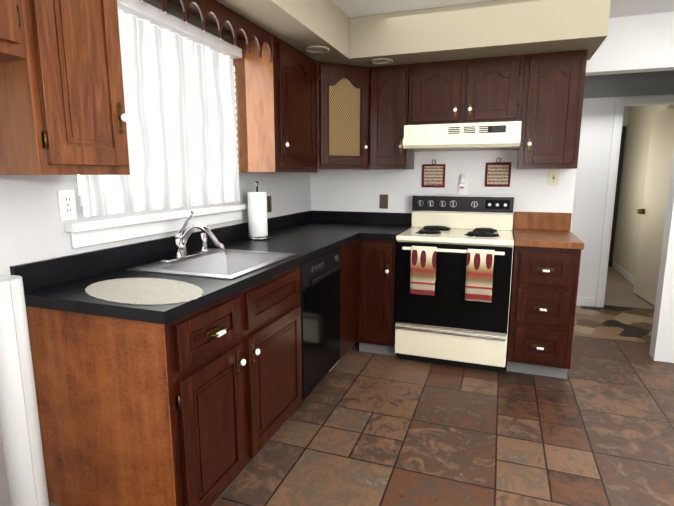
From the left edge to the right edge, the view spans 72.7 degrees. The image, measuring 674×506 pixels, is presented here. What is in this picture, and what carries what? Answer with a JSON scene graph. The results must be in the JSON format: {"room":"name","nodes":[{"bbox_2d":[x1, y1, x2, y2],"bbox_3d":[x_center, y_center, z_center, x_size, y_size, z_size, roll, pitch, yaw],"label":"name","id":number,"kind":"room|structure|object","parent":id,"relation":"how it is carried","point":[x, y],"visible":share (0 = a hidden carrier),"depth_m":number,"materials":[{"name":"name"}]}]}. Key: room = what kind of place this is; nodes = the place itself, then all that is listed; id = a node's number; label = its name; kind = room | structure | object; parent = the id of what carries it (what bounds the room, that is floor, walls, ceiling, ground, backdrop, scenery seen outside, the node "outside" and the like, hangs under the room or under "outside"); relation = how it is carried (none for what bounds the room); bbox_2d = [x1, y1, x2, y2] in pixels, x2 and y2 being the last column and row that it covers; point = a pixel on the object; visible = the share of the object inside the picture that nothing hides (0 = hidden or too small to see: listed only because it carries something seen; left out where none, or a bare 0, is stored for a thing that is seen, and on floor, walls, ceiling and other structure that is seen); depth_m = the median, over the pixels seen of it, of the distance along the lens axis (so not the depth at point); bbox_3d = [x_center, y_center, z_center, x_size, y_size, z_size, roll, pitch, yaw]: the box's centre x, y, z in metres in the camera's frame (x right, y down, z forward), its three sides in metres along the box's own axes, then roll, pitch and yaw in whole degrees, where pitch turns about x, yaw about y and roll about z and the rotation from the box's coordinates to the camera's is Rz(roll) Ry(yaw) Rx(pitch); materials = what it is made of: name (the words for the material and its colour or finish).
{"room":"kitchen","nodes":[
{"label":"kitchen","id":0,"kind":"room"},
{"bbox_2d":[0,1,310,505],"bbox_3d":[-1.167,-0.127,1.606,0.120,2.360,5.440,3,10,19],"label":"wall","id":1,"kind":"structure","parent":0,"point":[32,227],"depth_m":1.71,"materials":[{"name":"white paint"}]},
{"bbox_2d":[0,0,27,61],"bbox_3d":[-1.137,-0.692,0.824,0.372,0.458,0.950,3,10,19],"label":"upper cabinet","id":2,"kind":"object","parent":1,"relation":"attached to","point":[13,46],"visible":1,"depth_m":1.20,"materials":[{"name":"brown wood"}]},
{"bbox_2d":[0,0,129,174],"bbox_3d":[-0.925,-0.642,1.460,0.370,0.773,0.344,3,10,19],"label":"upper cabinet","id":3,"kind":"object","parent":1,"relation":"attached to","point":[62,106],"visible":1,"depth_m":1.37,"materials":[{"name":"brown wood"}]},
{"bbox_2d":[57,190,76,220],"bbox_3d":[-1.038,-0.185,1.765,0.009,0.116,0.072,3,10,19],"label":"outlet","id":4,"kind":"object","parent":1,"relation":"attached to","point":[67,204],"visible":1,"depth_m":1.76,"materials":[{"name":"white plastic"}]},
{"bbox_2d":[65,175,246,247],"bbox_3d":[-0.860,-0.566,2.303,0.145,0.908,1.280,3,10,19],"label":"window","id":5,"kind":"structure","parent":1,"relation":"in","point":[89,233],"depth_m":2.10,"materials":[{"name":"white"}]},
{"bbox_2d":[117,0,241,58],"bbox_3d":[-0.778,-1.059,2.126,0.100,0.050,1.115,3,10,19],"label":"header board","id":6,"kind":"object","parent":1,"relation":"attached to","point":[152,15],"visible":0.77,"depth_m":2.11,"materials":[{"name":"white wood"}]},
{"bbox_2d":[80,10,239,216],"bbox_3d":[-0.783,-0.629,2.202,0.057,0.817,1.115,3,10,19],"label":"sheer curtain","id":7,"kind":"object","parent":6,"relation":"hanging from","point":[180,106],"visible":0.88,"depth_m":2.17,"materials":[{"name":"white fabric"}]},
{"bbox_2d":[267,196,271,212],"bbox_3d":[-0.488,-0.351,3.293,0.009,0.116,0.072,3,10,19],"label":"outlet","id":8,"kind":"object","parent":1,"relation":"attached to","point":[269,206],"visible":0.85,"depth_m":3.29,"materials":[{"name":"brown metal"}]},
{"bbox_2d":[224,34,316,172],"bbox_3d":[-0.377,-0.908,2.965,0.370,0.758,0.652,3,10,19],"label":"upper cabinet","id":9,"kind":"object","parent":1,"relation":"attached to","point":[276,108],"visible":0.98,"depth_m":2.70,"materials":[{"name":"brown wood"}]},
{"bbox_2d":[316,61,376,169],"bbox_3d":[-0.043,-1.014,3.512,0.623,0.733,0.618,3,10,19],"label":"upper cabinet","id":10,"kind":"object","parent":1,"relation":"attached to","point":[343,116],"visible":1,"depth_m":3.30,"materials":[{"name":"brown wood"}]},
{"bbox_2d":[213,266,673,505],"bbox_3d":[1.272,0.866,3.088,3.840,0.100,9.520,3,10,19],"label":"floor","id":11,"kind":"structure","parent":0,"point":[361,428],"depth_m":2.38,"materials":[{"name":"tile"}]},
{"bbox_2d":[0,275,48,505],"bbox_3d":[-0.998,0.578,1.450,0.102,1.018,0.100,3,10,19],"label":"panel","id":12,"kind":"object","parent":11,"relation":"on","point":[22,446],"visible":1,"depth_m":1.40,"materials":[{"name":"grey"}]},
{"bbox_2d":[26,292,245,505],"bbox_3d":[-0.724,0.595,1.776,0.680,0.878,0.432,3,10,19],"label":"base cabinet","id":13,"kind":"object","parent":11,"relation":"on","point":[135,413],"visible":1,"depth_m":1.57,"materials":[{"name":"brown wood"}]},
{"bbox_2d":[231,265,301,483],"bbox_3d":[-0.556,0.513,2.252,0.670,0.878,0.588,3,10,19],"label":"base cabinet","id":14,"kind":"object","parent":11,"relation":"on","point":[270,335],"visible":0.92,"depth_m":2.07,"materials":[{"name":"brown wood"}]},
{"bbox_2d":[300,247,340,400],"bbox_3d":[-0.340,0.419,2.813,0.597,0.875,0.615,3,10,19],"label":"dishwasher","id":15,"kind":"object","parent":11,"relation":"on","point":[320,307],"visible":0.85,"depth_m":2.65,"materials":[{"name":"black plastic"}]},
{"bbox_2d":[328,240,356,371],"bbox_3d":[-0.105,0.288,3.567,0.618,0.878,0.973,3,10,19],"label":"base cabinet","id":16,"kind":"object","parent":11,"relation":"on","point":[348,289],"visible":0.14,"depth_m":3.16,"materials":[{"name":"brown wood"}]},
{"bbox_2d":[10,210,411,323],"bbox_3d":[-0.253,-0.072,2.659,0.903,0.135,2.643,3,10,19],"label":"countertop","id":17,"kind":"structure","parent":16,"relation":"on","point":[61,283],"depth_m":1.98,"materials":[{"name":"black laminate"}]},
{"bbox_2d":[85,278,203,304],"bbox_3d":[-0.687,0.131,1.626,0.500,0.002,0.321,3,10,19],"label":"doily","id":18,"kind":"object","parent":17,"relation":"on","point":[145,291],"visible":1,"depth_m":1.60,"materials":[{"name":"fabric"}]},
{"bbox_2d":[159,211,225,262],"bbox_3d":[-0.631,-0.087,2.184,0.274,0.230,0.332,3,10,19],"label":"chrome faucet","id":19,"kind":"object","parent":17,"relation":"on","point":[182,236],"visible":1,"depth_m":2.16,"materials":[{"name":"silver metal"}]},
{"bbox_2d":[127,248,296,279],"bbox_3d":[-0.553,0.125,2.170,0.520,0.181,0.610,3,10,19],"label":"stainless steel sink","id":20,"kind":"object","parent":17,"relation":"in","point":[229,264],"visible":0.4,"depth_m":2.29,"materials":[{"name":"grey metal"}]},
{"bbox_2d":[246,181,270,239],"bbox_3d":[-0.503,-0.272,2.903,0.156,0.363,0.156,3,10,19],"label":"paper towel holder","id":21,"kind":"object","parent":17,"relation":"on","point":[257,216],"visible":1,"depth_m":2.86,"materials":[{"name":"white paper"}]},
{"bbox_2d":[356,238,396,355],"bbox_3d":[0.371,0.289,3.557,0.281,0.878,0.670,3,10,19],"label":"base cabinet","id":22,"kind":"object","parent":11,"relation":"on","point":[376,293],"visible":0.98,"depth_m":3.27,"materials":[{"name":"brown wood"}]},
{"bbox_2d":[395,194,513,371],"bbox_3d":[0.855,0.181,3.324,0.756,1.170,0.696,3,10,19],"label":"range","id":23,"kind":"object","parent":11,"relation":"on","point":[454,268],"visible":1,"depth_m":3.09,"materials":[{"name":"beige metal"}]},
{"bbox_2d":[457,174,466,194],"bbox_3d":[0.968,-0.525,3.537,0.072,0.176,0.048,3,10,19],"label":"bottle","id":24,"kind":"object","parent":23,"relation":"on","point":[462,186],"visible":0.92,"depth_m":3.54,"materials":[{"name":"white plastic"}]},
{"bbox_2d":[506,245,580,378],"bbox_3d":[1.407,0.353,3.186,0.379,0.878,0.680,3,10,19],"label":"base cabinet","id":25,"kind":"object","parent":11,"relation":"on","point":[543,301],"visible":1,"depth_m":2.91,"materials":[{"name":"brown wood"}]},
{"bbox_2d":[513,211,583,248],"bbox_3d":[1.413,-0.167,3.109,0.390,0.170,0.653,3,10,19],"label":"countertop","id":26,"kind":"structure","parent":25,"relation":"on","point":[543,229],"depth_m":3.30,"materials":[{"name":"brown wood"}]},
{"bbox_2d":[349,0,610,66],"bbox_3d":[0.908,-1.449,3.102,1.540,0.258,0.598,3,10,19],"label":"ceiling soffit","id":27,"kind":"structure","parent":0,"point":[494,28],"depth_m":2.83,"materials":[{"name":"beige paint"}]},
{"bbox_2d":[369,58,392,64],"bbox_3d":[0.305,-1.322,3.161,0.164,0.009,0.164,3,10,19],"label":"recessed light","id":28,"kind":"object","parent":27,"relation":"attached to","point":[379,61],"visible":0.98,"depth_m":3.17,"materials":[{"name":"beige"}]},
{"bbox_2d":[310,12,673,362],"bbox_3d":[1.539,-0.442,3.435,3.718,2.360,0.120,3,10,19],"label":"wall","id":29,"kind":"structure","parent":0,"point":[637,43],"depth_m":3.38,"materials":[{"name":"white paint"}]},
{"bbox_2d":[379,194,387,208],"bbox_3d":[0.387,-0.426,3.787,0.072,0.116,0.009,3,10,19],"label":"outlet","id":30,"kind":"object","parent":29,"relation":"attached to","point":[383,203],"visible":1,"depth_m":3.78,"materials":[{"name":"brown metal"}]},
{"bbox_2d":[369,64,413,169],"bbox_3d":[0.421,-1.008,3.478,0.281,0.733,0.370,3,10,19],"label":"upper cabinet","id":31,"kind":"object","parent":29,"relation":"attached to","point":[389,98],"visible":1,"depth_m":3.34,"materials":[{"name":"brown wood"}]},
{"bbox_2d":[422,160,444,186],"bbox_3d":[0.761,-0.627,3.609,0.180,0.217,0.014,3,10,19],"label":"pot holder","id":32,"kind":"object","parent":29,"relation":"hanging from","point":[433,175],"visible":1,"depth_m":3.60,"materials":[{"name":"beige fabric"}]},
{"bbox_2d":[408,55,524,124],"bbox_3d":[0.918,-1.126,3.277,0.760,0.433,0.370,3,10,19],"label":"upper cabinet","id":33,"kind":"object","parent":29,"relation":"attached to","point":[480,90],"visible":1,"depth_m":3.13,"materials":[{"name":"brown wood"}]},
{"bbox_2d":[403,121,521,151],"bbox_3d":[0.896,-0.821,3.268,0.760,0.161,0.498,3,10,19],"label":"range hood","id":34,"kind":"object","parent":33,"relation":"attached to","point":[481,136],"visible":1,"depth_m":3.06,"materials":[{"name":"beige metal"}]},
{"bbox_2d":[485,158,510,186],"bbox_3d":[1.213,-0.609,3.448,0.180,0.217,0.014,3,10,19],"label":"pot holder","id":35,"kind":"object","parent":29,"relation":"hanging from","point":[497,174],"visible":1,"depth_m":3.44,"materials":[{"name":"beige fabric"}]},
{"bbox_2d":[517,50,587,168],"bbox_3d":[1.447,-0.946,3.115,0.360,0.733,0.370,3,10,19],"label":"upper cabinet","id":36,"kind":"object","parent":29,"relation":"attached to","point":[552,98],"visible":1,"depth_m":2.98,"materials":[{"name":"brown wood"}]},
{"bbox_2d":[548,169,559,184],"bbox_3d":[1.577,-0.550,3.330,0.072,0.116,0.014,3,10,19],"label":"light switch","id":37,"kind":"object","parent":29,"relation":"attached to","point":[553,176],"visible":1,"depth_m":3.33,"materials":[{"name":"beige plastic"}]},
{"bbox_2d":[332,0,673,17],"bbox_3d":[0.564,-1.224,0.723,3.840,0.100,5.320,3,10,19],"label":"ceiling","id":38,"kind":"structure","parent":0,"point":[359,8],"depth_m":2.86,"materials":[{"name":"white paint"}]},
{"bbox_2d":[144,0,357,65],"bbox_3d":[-0.852,-1.142,1.317,0.546,0.258,5.196,3,10,19],"label":"soffit ceiling","id":39,"kind":"structure","parent":38,"relation":"attached to","point":[300,25],"depth_m":2.50,"materials":[{"name":"beige paint"}]},
{"bbox_2d":[139,0,271,62],"bbox_3d":[-0.638,-1.062,2.075,0.176,0.153,1.122,3,10,19],"label":"wood valance","id":40,"kind":"object","parent":39,"relation":"attached to","point":[220,16],"visible":1,"depth_m":2.19,"materials":[{"name":"brown wood"}]},
{"bbox_2d":[304,46,329,53],"bbox_3d":[-0.127,-1.271,2.864,0.164,0.009,0.164,3,10,19],"label":"recessed light","id":41,"kind":"object","parent":39,"relation":"in","point":[316,49],"visible":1,"depth_m":2.87,"materials":[{"name":"beige"}]},
{"bbox_2d":[612,106,629,261],"bbox_3d":[3.649,-0.997,6.669,1.080,2.360,0.118,3,10,19],"label":"wall","id":42,"kind":"structure","parent":0,"point":[626,116],"depth_m":6.39,"materials":[{"name":"white paint"}]},
{"bbox_2d":[608,126,625,266],"bbox_3d":[3.660,-0.797,6.613,0.720,1.975,0.034,3,10,19],"label":"door","id":43,"kind":"structure","parent":42,"relation":"in","point":[621,154],"depth_m":6.49,"materials":[{"name":"brown"}]},
{"bbox_2d":[571,70,673,304],"bbox_3d":[2.712,-0.620,4.473,2.220,2.360,0.104,3,10,19],"label":"wall","id":44,"kind":"structure","parent":0,"point":[602,93],"depth_m":4.44,"materials":[{"name":"white paint"}]},
{"bbox_2d":[576,297,595,306],"bbox_3d":[2.201,0.478,4.788,0.893,0.090,0.012,3,10,19],"label":"baseboard","id":45,"kind":"structure","parent":44,"relation":"attached to","point":[585,301],"depth_m":4.66,"materials":[{"name":"white"}]},
{"bbox_2d":[595,95,673,307],"bbox_3d":[2.946,-0.444,4.412,0.650,2.035,0.116,3,10,19],"label":"door frame","id":46,"kind":"structure","parent":44,"relation":"attached to","point":[620,103],"depth_m":4.41,"materials":[{"name":"white wood"}]},
{"bbox_2d":[614,104,673,276],"bbox_3d":[3.693,-0.777,5.387,0.120,2.360,2.298,3,10,19],"label":"wall","id":47,"kind":"structure","parent":0,"point":[640,118],"depth_m":5.87,"materials":[{"name":"beige paint"}]},
{"bbox_2d":[612,261,634,284],"bbox_3d":[3.631,0.337,5.609,0.012,0.090,2.278,3,10,19],"label":"baseboard","id":48,"kind":"structure","parent":47,"relation":"attached to","point":[623,272],"depth_m":6.04,"materials":[{"name":"white"}]},
{"bbox_2d":[633,108,673,305],"bbox_3d":[3.264,-0.463,4.705,0.160,1.948,0.671,3,10,19],"label":"hall door","id":49,"kind":"structure","parent":47,"relation":"in","point":[653,210],"depth_m":4.72,"materials":[{"name":"cream painted wood"},{"name":"antique brass"}]}
]}

